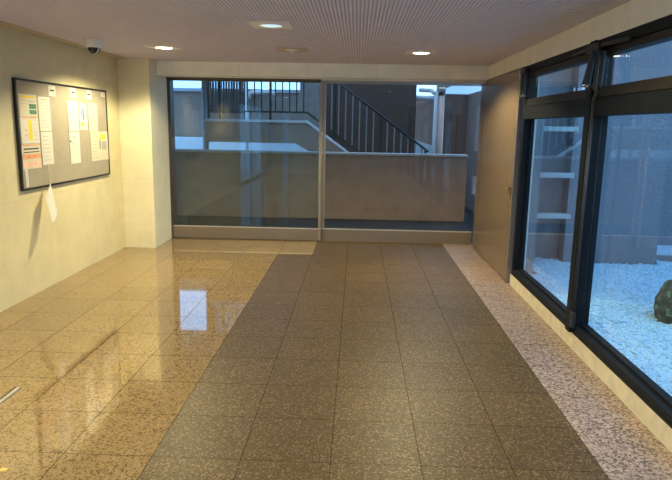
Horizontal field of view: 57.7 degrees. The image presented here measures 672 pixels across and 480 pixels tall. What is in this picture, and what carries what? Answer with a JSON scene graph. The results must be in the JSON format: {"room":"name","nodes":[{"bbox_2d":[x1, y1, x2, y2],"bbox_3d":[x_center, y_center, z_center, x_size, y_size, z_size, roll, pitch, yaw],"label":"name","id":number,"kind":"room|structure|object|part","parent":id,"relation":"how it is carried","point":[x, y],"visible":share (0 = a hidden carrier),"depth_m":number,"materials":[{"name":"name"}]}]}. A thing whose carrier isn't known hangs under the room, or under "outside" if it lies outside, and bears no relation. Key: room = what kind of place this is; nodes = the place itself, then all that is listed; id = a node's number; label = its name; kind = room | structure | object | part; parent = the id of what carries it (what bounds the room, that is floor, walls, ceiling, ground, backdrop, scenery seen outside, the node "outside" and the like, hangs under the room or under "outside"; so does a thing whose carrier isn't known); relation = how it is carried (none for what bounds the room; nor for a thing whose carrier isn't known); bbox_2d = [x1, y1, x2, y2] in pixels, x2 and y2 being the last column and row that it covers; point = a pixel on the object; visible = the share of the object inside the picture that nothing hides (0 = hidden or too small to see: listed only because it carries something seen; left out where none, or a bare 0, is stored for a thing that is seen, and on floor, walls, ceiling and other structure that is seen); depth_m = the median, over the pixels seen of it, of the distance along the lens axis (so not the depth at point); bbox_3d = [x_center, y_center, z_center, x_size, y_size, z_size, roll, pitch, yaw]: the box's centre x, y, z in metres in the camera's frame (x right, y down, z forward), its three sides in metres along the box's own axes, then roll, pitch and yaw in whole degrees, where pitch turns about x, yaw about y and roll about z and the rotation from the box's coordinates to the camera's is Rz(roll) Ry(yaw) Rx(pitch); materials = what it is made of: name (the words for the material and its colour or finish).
{"room":"lobby","nodes":[
{"label":"lobby","id":0,"kind":"room"},
{"bbox_2d":[0,26,124,311],"bbox_3d":[-3.105,-0.095,2.496,0.200,2.461,13.120,1,11,2],"label":"wall","id":1,"kind":"structure","parent":0,"point":[37,253],"depth_m":6.13,"materials":[{"name":"beige paint"}]},
{"bbox_2d":[11,77,109,190],"bbox_3d":[-2.839,-1.129,6.488,0.029,1.013,2.012,1,11,2],"label":"notice board","id":2,"kind":"object","parent":1,"relation":"attached to","point":[62,171],"visible":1,"depth_m":6.30,"materials":[{"name":"grey fabric"}]},
{"bbox_2d":[25,169,28,187],"bbox_3d":[-2.870,-0.573,5.662,0.004,0.165,0.052,1,11,2],"label":"notice","id":3,"kind":"object","parent":2,"relation":"attached to","point":[26,171],"visible":1,"depth_m":5.67,"materials":[{"name":"white paper"}]},
{"bbox_2d":[18,93,37,116],"bbox_3d":[-2.854,-1.246,5.650,0.004,0.206,0.307,1,11,2],"label":"notice","id":4,"kind":"object","parent":2,"relation":"attached to","point":[27,102],"visible":1,"depth_m":5.64,"materials":[{"name":"white paper"}]},
{"bbox_2d":[20,117,39,143],"bbox_3d":[-2.858,-1.023,5.696,0.004,0.238,0.325,1,11,2],"label":"notice","id":5,"kind":"object","parent":2,"relation":"attached to","point":[29,126],"visible":1,"depth_m":5.69,"materials":[{"name":"white paper"}]},
{"bbox_2d":[21,144,41,169],"bbox_3d":[-2.862,-0.786,5.736,0.005,0.230,0.333,1,11,2],"label":"notice","id":6,"kind":"object","parent":2,"relation":"attached to","point":[31,153],"visible":1,"depth_m":5.73,"materials":[{"name":"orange paper"}]},
{"bbox_2d":[38,96,51,130],"bbox_3d":[-2.845,-1.231,5.953,0.004,0.327,0.223,1,11,2],"label":"notice","id":7,"kind":"object","parent":2,"relation":"attached to","point":[43,102],"visible":1,"depth_m":5.95,"materials":[{"name":"white paper"}]},
{"bbox_2d":[41,132,53,164],"bbox_3d":[-2.851,-0.906,6.021,0.004,0.318,0.222,1,11,2],"label":"notice","id":8,"kind":"object","parent":2,"relation":"attached to","point":[46,137],"visible":1,"depth_m":6.02,"materials":[{"name":"white paper"}]},
{"bbox_2d":[45,164,57,222],"bbox_3d":[-2.783,-0.459,5.966,0.088,0.548,0.291,-1,11,-13],"label":"paper","id":9,"kind":"object","parent":2,"relation":"hanging from","point":[49,197],"visible":1,"depth_m":5.94,"materials":[{"name":"white paper"}]},
{"bbox_2d":[48,85,55,96],"bbox_3d":[-2.835,-1.487,6.082,0.004,0.102,0.139,1,11,2],"label":"label card","id":10,"kind":"object","parent":2,"relation":"attached to","point":[51,89],"visible":1,"depth_m":6.08,"materials":[{"name":"white paper"}]},
{"bbox_2d":[70,88,75,97],"bbox_3d":[-2.819,-1.574,6.533,0.004,0.104,0.134,1,11,2],"label":"label card","id":11,"kind":"object","parent":2,"relation":"attached to","point":[72,90],"visible":1,"depth_m":6.53,"materials":[{"name":"white paper"}]},
{"bbox_2d":[67,100,78,130],"bbox_3d":[-2.824,-1.333,6.550,0.004,0.322,0.241,1,11,2],"label":"notice","id":12,"kind":"object","parent":2,"relation":"attached to","point":[73,119],"visible":1,"depth_m":6.55,"materials":[{"name":"white paper"}]},
{"bbox_2d":[69,132,80,163],"bbox_3d":[-2.830,-1.000,6.611,0.004,0.334,0.237,1,11,2],"label":"notice","id":13,"kind":"object","parent":2,"relation":"attached to","point":[74,138],"visible":1,"depth_m":6.61,"materials":[{"name":"white paper"}]},
{"bbox_2d":[79,103,87,129],"bbox_3d":[-2.815,-1.374,6.788,0.004,0.288,0.183,1,11,2],"label":"notice","id":14,"kind":"object","parent":2,"relation":"attached to","point":[82,107],"visible":1,"depth_m":6.79,"materials":[{"name":"white paper"}]},
{"bbox_2d":[86,90,91,99],"bbox_3d":[-2.805,-1.647,6.915,0.004,0.100,0.132,1,11,2],"label":"label card","id":15,"kind":"object","parent":2,"relation":"attached to","point":[88,92],"visible":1,"depth_m":6.91,"materials":[{"name":"white paper"}]},
{"bbox_2d":[88,103,97,131],"bbox_3d":[-2.807,-1.416,7.038,0.004,0.320,0.240,1,11,2],"label":"notice","id":16,"kind":"object","parent":2,"relation":"attached to","point":[92,107],"visible":1,"depth_m":7.03,"materials":[{"name":"white paper"}]},
{"bbox_2d":[90,131,108,160],"bbox_3d":[-2.807,-1.117,7.242,0.004,0.337,0.484,1,11,2],"label":"notice","id":17,"kind":"object","parent":2,"relation":"attached to","point":[99,140],"visible":1,"depth_m":7.24,"materials":[{"name":"white paper"}]},
{"bbox_2d":[0,20,127,58],"bbox_3d":[-2.922,-1.218,1.873,0.150,0.019,11.920,1,11,2],"label":"trim","id":18,"kind":"structure","parent":1,"relation":"attached to","point":[2,23],"depth_m":5.89,"materials":[{"name":"paint"}]},
{"bbox_2d":[117,58,171,247],"bbox_3d":[-2.584,-1.196,8.435,0.414,2.461,0.990,1,11,2],"label":"wall pillar","id":19,"kind":"structure","parent":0,"point":[142,93],"depth_m":8.02,"materials":[{"name":"paint"}]},
{"bbox_2d":[175,137,307,150],"bbox_3d":[-4.406,-1.781,14.458,8.200,1.335,0.450,1,11,2],"label":"wall","id":20,"kind":"structure","parent":0,"point":[180,142],"depth_m":14.08,"materials":[{"name":"paint"}]},
{"bbox_2d":[209,81,244,118],"bbox_3d":[-2.550,-3.690,13.959,0.990,2.664,0.060,1,11,2],"label":"slatted screen","id":21,"kind":"object","parent":20,"relation":"on","point":[230,83],"visible":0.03,"depth_m":14.02,"materials":[{"name":"black metal"}]},
{"bbox_3d":[-2.563,-2.965,14.095,0.870,0.060,0.040,1,11,2],"label":"cross rail","id":22,"kind":"part","parent":21,"relation":"part of","materials":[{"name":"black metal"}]},
{"bbox_3d":[-2.086,-3.679,13.945,0.060,2.664,0.060,1,11,2],"label":"post","id":23,"kind":"part","parent":21,"relation":"part of","materials":[{"name":"black metal"}]},
{"bbox_2d":[174,83,319,136],"bbox_3d":[-4.259,-3.657,14.536,8.400,5.000,0.200,1,11,2],"label":"wall","id":24,"kind":"structure","parent":0,"point":[187,104],"depth_m":14.46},
{"bbox_2d":[173,88,299,92],"bbox_3d":[-4.650,-3.603,14.560,7.620,0.070,0.360,1,11,2],"label":"trim","id":25,"kind":"structure","parent":24,"relation":"on","point":[175,89],"depth_m":14.31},
{"bbox_2d":[245,82,274,149],"bbox_3d":[-1.663,-2.494,13.458,0.670,3.200,0.090,1,11,2],"label":"drain pipe","id":26,"kind":"object","parent":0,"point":[264,92],"visible":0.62,"depth_m":13.31,"materials":[{"name":"metal"}]},
{"bbox_2d":[0,0,630,65],"bbox_3d":[-0.591,-1.379,2.151,5.184,0.300,13.090,1,11,2],"label":"ceiling","id":27,"kind":"structure","parent":0,"point":[462,32],"depth_m":5.00,"materials":[{"name":"white paint"}]},
{"bbox_2d":[84,38,102,53],"bbox_3d":[-2.398,-1.915,6.040,0.172,0.144,0.172,1,11,2],"label":"dome camera","id":28,"kind":"object","parent":27,"relation":"attached to","point":[93,45],"visible":1,"depth_m":5.99,"materials":[{"name":"white plastic"}]},
{"bbox_2d":[143,45,183,49],"bbox_3d":[-1.847,-2.065,6.542,0.330,0.013,0.330,1,11,2],"label":"recessed light","id":29,"kind":"object","parent":27,"relation":"in","point":[155,47],"visible":1,"depth_m":6.50,"materials":[{"name":"white plastic"}]},
{"bbox_2d":[247,21,292,28],"bbox_3d":[-0.528,-1.745,4.956,0.330,0.013,0.330,1,11,2],"label":"recessed light","id":30,"kind":"object","parent":27,"relation":"in","point":[255,24],"visible":1,"depth_m":4.92,"materials":[{"name":"white plastic"}]},
{"bbox_2d":[275,47,308,52],"bbox_3d":[-0.471,-2.030,6.560,0.330,0.042,0.330,1,11,2],"label":"sensor","id":31,"kind":"object","parent":27,"relation":"attached to","point":[279,49],"visible":1,"depth_m":6.48,"materials":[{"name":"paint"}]},
{"bbox_2d":[405,50,437,54],"bbox_3d":[0.921,-2.025,6.593,0.330,0.013,0.330,1,11,2],"label":"recessed light","id":32,"kind":"object","parent":27,"relation":"in","point":[408,52],"visible":1,"depth_m":6.54,"materials":[{"name":"white plastic"}]},
{"bbox_2d":[175,152,466,221],"bbox_3d":[-1.907,-1.006,11.052,8.445,1.150,0.150,1,11,2],"label":"wall","id":33,"kind":"structure","parent":0,"point":[207,183],"depth_m":10.93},
{"bbox_2d":[175,149,467,156],"bbox_3d":[-1.897,-1.593,10.942,8.445,0.045,0.180,1,11,2],"label":"trim","id":34,"kind":"structure","parent":33,"relation":"on","point":[176,150],"depth_m":10.81,"materials":[{"name":"metal"}]},
{"bbox_2d":[156,61,488,79],"bbox_3d":[-0.179,-2.282,8.289,4.350,0.182,0.670,1,11,2],"label":"wall","id":35,"kind":"structure","parent":0,"point":[201,69],"depth_m":7.96,"materials":[{"name":"paint"}]},
{"bbox_2d":[167,79,177,237],"bbox_3d":[-2.361,-1.156,8.801,0.011,2.256,0.270,1,11,2],"label":"trim","id":36,"kind":"structure","parent":35,"relation":"attached to","point":[172,89],"depth_m":8.78,"materials":[{"name":"brown metal"}]},
{"bbox_2d":[166,77,320,80],"bbox_3d":[-1.264,-2.243,8.529,2.169,0.020,0.290,1,11,2],"label":"trim","id":37,"kind":"structure","parent":35,"relation":"attached to","point":[197,78],"depth_m":8.39,"materials":[{"name":"brown metal"}]},
{"bbox_2d":[168,79,322,240],"bbox_3d":[-1.279,-1.122,8.693,2.156,2.240,0.058,1,11,2],"label":"door","id":38,"kind":"structure","parent":35,"relation":"in","point":[179,230],"depth_m":8.84,"materials":[{"name":"metal"}]},
{"bbox_3d":[-1.259,-2.215,8.488,2.156,0.016,0.050,1,11,2],"label":"rail","id":39,"kind":"part","parent":38,"relation":"part of","materials":[{"name":"brown metal"}]},
{"bbox_3d":[-1.297,-0.102,8.883,2.156,0.164,0.050,1,11,2],"label":"rail","id":40,"kind":"part","parent":38,"relation":"part of","materials":[{"name":"metal"}]},
{"bbox_2d":[321,83,471,243],"bbox_3d":[0.890,-1.067,8.685,2.172,2.239,0.056,1,11,2],"label":"window","id":41,"kind":"structure","parent":35,"relation":"in","point":[327,233],"depth_m":8.84,"materials":[{"name":"metal"}]},
{"bbox_3d":[0.872,-0.051,8.875,2.172,0.172,0.050,1,11,2],"label":"rail","id":42,"kind":"part","parent":41,"relation":"part of","materials":[{"name":"metal"}]},
{"bbox_2d":[321,78,486,85],"bbox_3d":[0.903,-2.153,8.300,2.181,0.036,0.620,1,11,2],"label":"trim","id":43,"kind":"structure","parent":35,"relation":"attached to","point":[448,82],"depth_m":8.03,"materials":[{"name":"metal"}]},
{"bbox_2d":[0,206,671,479],"bbox_3d":[-3.050,0.196,8.187,11.400,0.200,24.200,1,11,2],"label":"floor","id":44,"kind":"structure","parent":0,"point":[182,358],"depth_m":4.12,"materials":[{"name":"beige stone"}]},
{"bbox_2d":[0,387,21,404],"bbox_3d":[-2.015,1.037,3.227,0.044,0.005,1.220,1,11,2],"label":"floor guide","id":45,"kind":"object","parent":44,"relation":"on","point":[14,390],"visible":1,"depth_m":3.72,"materials":[{"name":"metal"}]},
{"bbox_2d":[201,81,208,148],"bbox_3d":[-2.447,-1.793,11.459,0.132,2.530,0.132,1,11,2],"label":"downspout","id":46,"kind":"object","parent":44,"relation":"on","point":[203,83],"visible":0.41,"depth_m":11.30,"materials":[{"name":"grey metal"}]},
{"bbox_2d":[205,119,347,151],"bbox_3d":[-0.342,-1.324,11.809,4.090,1.931,1.175,1,11,2],"label":"staircase","id":47,"kind":"structure","parent":44,"relation":"on","point":[303,133],"depth_m":11.14,"materials":[{"name":"concrete"}]},
{"bbox_2d":[207,81,428,153],"bbox_3d":[-0.327,-1.951,11.180,4.073,2.676,0.042,1,11,2],"label":"stair railing","id":48,"kind":"object","parent":47,"relation":"on","point":[270,111],"visible":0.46,"depth_m":11.11,"materials":[{"name":"black metal"}]},
{"bbox_3d":[-2.327,-2.760,11.102,0.042,1.085,0.036,1,11,2],"label":"post","id":49,"kind":"part","parent":48,"relation":"part of","materials":[{"name":"black metal"}]},
{"bbox_3d":[-2.117,-2.755,11.095,0.042,1.085,0.036,1,11,2],"label":"post","id":50,"kind":"part","parent":48,"relation":"part of","materials":[{"name":"black metal"}]},
{"bbox_3d":[-1.188,-2.733,11.066,0.042,1.085,0.036,1,11,2],"label":"post","id":51,"kind":"part","parent":48,"relation":"part of","materials":[{"name":"black metal"}]},
{"bbox_3d":[-0.335,-1.534,11.258,4.069,1.635,0.024,1,11,2],"label":"rail","id":52,"kind":"part","parent":48,"relation":"part of","materials":[{"name":"black metal"}]},
{"bbox_3d":[-0.015,-2.344,11.096,0.042,1.085,0.036,1,11,2],"label":"post","id":53,"kind":"part","parent":48,"relation":"part of","materials":[{"name":"black metal"}]},
{"bbox_3d":[0.813,-1.729,11.181,0.042,1.085,0.036,1,11,2],"label":"post","id":54,"kind":"part","parent":48,"relation":"part of","materials":[{"name":"black metal"}]},
{"bbox_3d":[-0.317,-2.458,11.086,4.072,1.644,0.042,1,11,2],"label":"handrail","id":55,"kind":"part","parent":48,"relation":"part of","materials":[{"name":"black metal"}]},
{"bbox_2d":[419,88,437,153],"bbox_3d":[1.730,-1.706,11.751,0.106,2.399,0.466,-7,13,-38],"label":"drain pipe","id":56,"kind":"object","parent":44,"relation":"on","point":[429,90],"visible":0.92,"depth_m":11.49,"materials":[{"name":"grey metal"}]},
{"bbox_2d":[436,87,445,153],"bbox_3d":[1.965,-1.680,11.627,0.138,2.400,0.138,1,11,2],"label":"round column","id":57,"kind":"structure","parent":44,"relation":"on","point":[441,91],"depth_m":11.47,"materials":[{"name":"metal"}]},
{"bbox_2d":[322,84,416,152],"bbox_3d":[0.654,-3.136,12.217,1.910,5.000,0.200,1,11,2],"label":"wall","id":58,"kind":"structure","parent":0,"point":[397,103],"depth_m":12.24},
{"bbox_2d":[415,140,431,153],"bbox_3d":[1.754,-1.442,13.002,0.620,1.420,0.200,1,11,2],"label":"wall","id":59,"kind":"structure","parent":0,"point":[427,146],"depth_m":12.81,"materials":[{"name":"paint"}]},
{"bbox_2d":[415,85,481,193],"bbox_3d":[2.335,-2.126,13.454,1.680,2.620,0.220,1,11,2],"label":"wall","id":60,"kind":"structure","parent":0,"point":[455,104],"depth_m":13.27,"materials":[{"name":"grey concrete"}]},
{"bbox_2d":[416,95,433,101],"bbox_3d":[1.835,-3.039,13.089,0.660,0.129,0.279,1,11,2],"label":"pipe","id":61,"kind":"object","parent":60,"relation":"attached to","point":[430,98],"visible":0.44,"depth_m":12.96,"materials":[{"name":"white paint"}]},
{"bbox_2d":[448,115,456,153],"bbox_3d":[2.540,-1.761,13.400,0.150,1.930,0.006,1,11,2],"label":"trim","id":62,"kind":"structure","parent":60,"relation":"attached to","point":[450,115],"depth_m":13.29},
{"bbox_2d":[445,86,481,93],"bbox_3d":[2.435,-2.914,11.879,0.740,0.006,2.580,1,11,2],"label":"sky","id":63,"kind":"structure","parent":0,"point":[452,89],"depth_m":11.56,"materials":[{"name":"blue"}]},
{"bbox_2d":[465,91,480,211],"bbox_3d":[2.767,-1.557,11.046,0.040,2.400,4.690,1,11,2],"label":"wall","id":64,"kind":"structure","parent":0,"point":[474,99],"depth_m":12.60,"materials":[{"name":"grey concrete"}]},
{"bbox_2d":[525,75,547,273],"bbox_3d":[2.267,-2.428,7.085,0.200,5.650,0.930,1,11,2],"label":"wall","id":65,"kind":"structure","parent":0,"point":[543,82],"depth_m":6.94,"materials":[{"name":"grey concrete"}]},
{"bbox_2d":[534,68,572,258],"bbox_3d":[2.592,-2.524,7.630,0.780,5.650,0.200,1,11,2],"label":"wall","id":66,"kind":"structure","parent":0,"point":[554,143],"depth_m":7.84,"materials":[{"name":"grey concrete"}]},
{"bbox_2d":[489,0,671,269],"bbox_3d":[1.859,0.007,2.423,0.200,2.461,12.890,1,11,2],"label":"wall","id":67,"kind":"structure","parent":0,"point":[634,13],"depth_m":4.51,"materials":[{"name":"beige paint"}]},
{"bbox_2d":[472,66,525,281],"bbox_3d":[1.917,-0.864,7.557,0.107,2.266,2.380,1,11,2],"label":"door","id":68,"kind":"structure","parent":67,"relation":"in","point":[501,107],"depth_m":7.11,"materials":[{"name":"brown paint"}]},
{"bbox_3d":[1.970,-1.970,7.349,0.042,0.014,2.380,1,11,2],"label":"head trim","id":69,"kind":"part","parent":68,"relation":"part of","materials":[{"name":"beige paint"}]},
{"bbox_2d":[511,43,590,324],"bbox_3d":[1.928,-0.530,5.479,0.116,2.161,1.813,1,11,2],"label":"window","id":70,"kind":"structure","parent":67,"relation":"in","point":[568,104],"depth_m":5.86,"materials":[{"name":"black metal"}]},
{"bbox_2d":[519,68,529,97],"bbox_3d":[1.889,-1.575,6.116,0.063,0.285,0.132,1,11,2],"label":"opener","id":71,"kind":"object","parent":70,"relation":"attached to","point":[525,71],"visible":1,"depth_m":6.09,"materials":[{"name":"black metal"}]},
{"bbox_3d":[1.876,-1.572,6.154,0.026,0.226,0.026,1,11,2],"label":"stay arm","id":72,"kind":"part","parent":71,"relation":"part of","materials":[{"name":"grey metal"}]},
{"bbox_3d":[1.894,-1.558,6.085,0.026,0.226,0.026,1,11,2],"label":"stay arm","id":73,"kind":"part","parent":71,"relation":"part of","materials":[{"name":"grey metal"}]},
{"bbox_3d":[1.910,0.502,5.672,0.116,0.060,1.813,1,11,2],"label":"sill frame","id":74,"kind":"part","parent":70,"relation":"part of","materials":[{"name":"black metal"}]},
{"bbox_3d":[1.944,-1.365,5.324,0.094,0.328,1.684,1,11,2],"label":"awning sash","id":75,"kind":"part","parent":70,"relation":"part of","materials":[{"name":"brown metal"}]},
{"bbox_3d":[1.950,-1.560,5.287,0.110,0.064,1.813,1,11,2],"label":"head frame","id":76,"kind":"part","parent":70,"relation":"part of","materials":[{"name":"black metal"}]},
{"bbox_2d":[565,40,599,331],"bbox_3d":[1.869,-0.357,4.543,0.108,2.159,0.090,1,11,2],"label":"trim","id":77,"kind":"structure","parent":67,"relation":"attached to","point":[590,92],"depth_m":4.54,"materials":[{"name":"black metal"}]},
{"bbox_2d":[510,274,671,452],"bbox_3d":[1.803,1.341,1.658,0.200,0.118,10.015,1,11,2],"label":"baseboard","id":78,"kind":"structure","parent":67,"relation":"attached to","point":[645,414],"depth_m":4.06,"materials":[{"name":"beige stone"}]},
{"bbox_2d":[569,36,632,327],"bbox_3d":[1.779,-0.360,4.439,0.095,2.060,1.021,1,11,2],"label":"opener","id":79,"kind":"object","parent":67,"relation":"attached to","point":[594,50],"visible":1,"depth_m":4.29,"materials":[{"name":"black metal"}]},
{"bbox_3d":[1.776,-0.263,4.367,0.035,1.675,0.144,3,11,13],"label":"pull rod","id":80,"kind":"part","parent":79,"relation":"part of","materials":[{"name":"grey metal"}]},
{"bbox_3d":[1.784,-1.217,4.310,0.061,0.231,0.026,1,11,2],"label":"stay arm","id":81,"kind":"part","parent":79,"relation":"part of","materials":[{"name":"grey metal"}]},
{"bbox_3d":[1.783,-1.202,4.257,0.045,0.240,0.026,-3,11,-19],"label":"stay arm","id":82,"kind":"part","parent":79,"relation":"part of","materials":[{"name":"grey metal"}]},
{"bbox_3d":[1.799,-1.178,4.205,0.026,0.246,0.043,9,13,38],"label":"stay arm","id":83,"kind":"part","parent":79,"relation":"part of","materials":[{"name":"grey metal"}]},
{"bbox_3d":[1.801,-1.163,4.121,0.036,0.226,0.026,-5,12,-30],"label":"stay arm","id":84,"kind":"part","parent":79,"relation":"part of","materials":[{"name":"grey metal"}]},
{"bbox_2d":[572,14,671,428],"bbox_3d":[1.859,-0.171,3.549,0.116,2.161,1.928,1,11,2],"label":"window","id":85,"kind":"structure","parent":67,"relation":"in","point":[654,95],"depth_m":4.04,"materials":[{"name":"black metal"}]},
{"bbox_3d":[1.841,0.862,3.742,0.116,0.060,1.928,1,11,2],"label":"sill frame","id":86,"kind":"part","parent":85,"relation":"part of","materials":[{"name":"black metal"}]},
{"bbox_3d":[1.876,-1.010,3.417,0.094,0.328,1.847,1,11,2],"label":"awning sash","id":87,"kind":"part","parent":85,"relation":"part of","materials":[{"name":"brown metal"}]},
{"bbox_3d":[1.881,-1.201,3.357,0.110,0.064,1.928,1,11,2],"label":"head frame","id":88,"kind":"part","parent":85,"relation":"part of","materials":[{"name":"black metal"}]},
{"bbox_2d":[557,41,671,264],"bbox_3d":[3.548,-2.512,7.659,1.170,5.650,0.780,1,11,2],"label":"wall","id":89,"kind":"structure","parent":0,"point":[637,146],"depth_m":7.58,"materials":[{"name":"grey concrete"}]},
{"bbox_2d":[537,212,570,218],"bbox_3d":[2.621,-0.306,7.615,0.575,0.060,0.140,1,11,2],"label":"wall bar","id":90,"kind":"object","parent":89,"relation":"attached to","point":[542,215],"visible":0.56,"depth_m":7.55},
{"bbox_2d":[540,172,574,177],"bbox_3d":[2.630,-0.802,7.522,0.575,0.060,0.140,1,11,2],"label":"wall bar","id":91,"kind":"object","parent":89,"relation":"attached to","point":[542,174],"visible":0.56,"depth_m":7.45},
{"bbox_2d":[544,126,578,131],"bbox_3d":[2.640,-1.352,7.419,0.575,0.060,0.140,1,11,2],"label":"wall bar","id":92,"kind":"object","parent":89,"relation":"attached to","point":[546,128],"visible":0.56,"depth_m":7.35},
{"bbox_2d":[658,125,671,244],"bbox_3d":[6.737,-2.549,8.159,5.170,5.650,0.200,1,11,2],"label":"wall","id":93,"kind":"structure","parent":0,"point":[665,230],"depth_m":8.53,"materials":[{"name":"grey concrete"}]},
{"bbox_2d":[655,255,671,263],"bbox_3d":[6.684,0.203,8.526,5.170,0.105,1.250,1,11,2],"label":"trim","id":94,"kind":"structure","parent":93,"relation":"attached to","point":[668,258],"depth_m":7.98,"materials":[{"name":"grey concrete"}]},
{"bbox_2d":[656,245,671,254],"bbox_3d":[6.686,0.137,8.539,5.170,0.020,1.200,1,11,2],"label":"trim","id":95,"kind":"structure","parent":93,"relation":"attached to","point":[661,249],"depth_m":8.25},
{"bbox_3d":[5.572,1.105,4.586,7.100,0.240,15.000,1,11,2],"label":"floor","id":96,"kind":"structure","parent":0,"visible":0},
{"bbox_2d":[529,257,671,395],"bbox_3d":[4.335,1.032,3.904,4.734,0.065,9.600,1,11,2],"label":"gravel","id":97,"kind":"object","parent":96,"relation":"on","point":[621,311],"visible":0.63,"depth_m":5.87,"materials":[{"name":"white gravel"}]},
{"bbox_2d":[653,279,671,323],"bbox_3d":[3.088,0.603,5.430,0.456,0.511,0.434,-7,13,-37],"label":"mossy rock","id":98,"kind":"object","parent":96,"relation":"on","point":[662,307],"visible":0.81,"depth_m":5.37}
]}

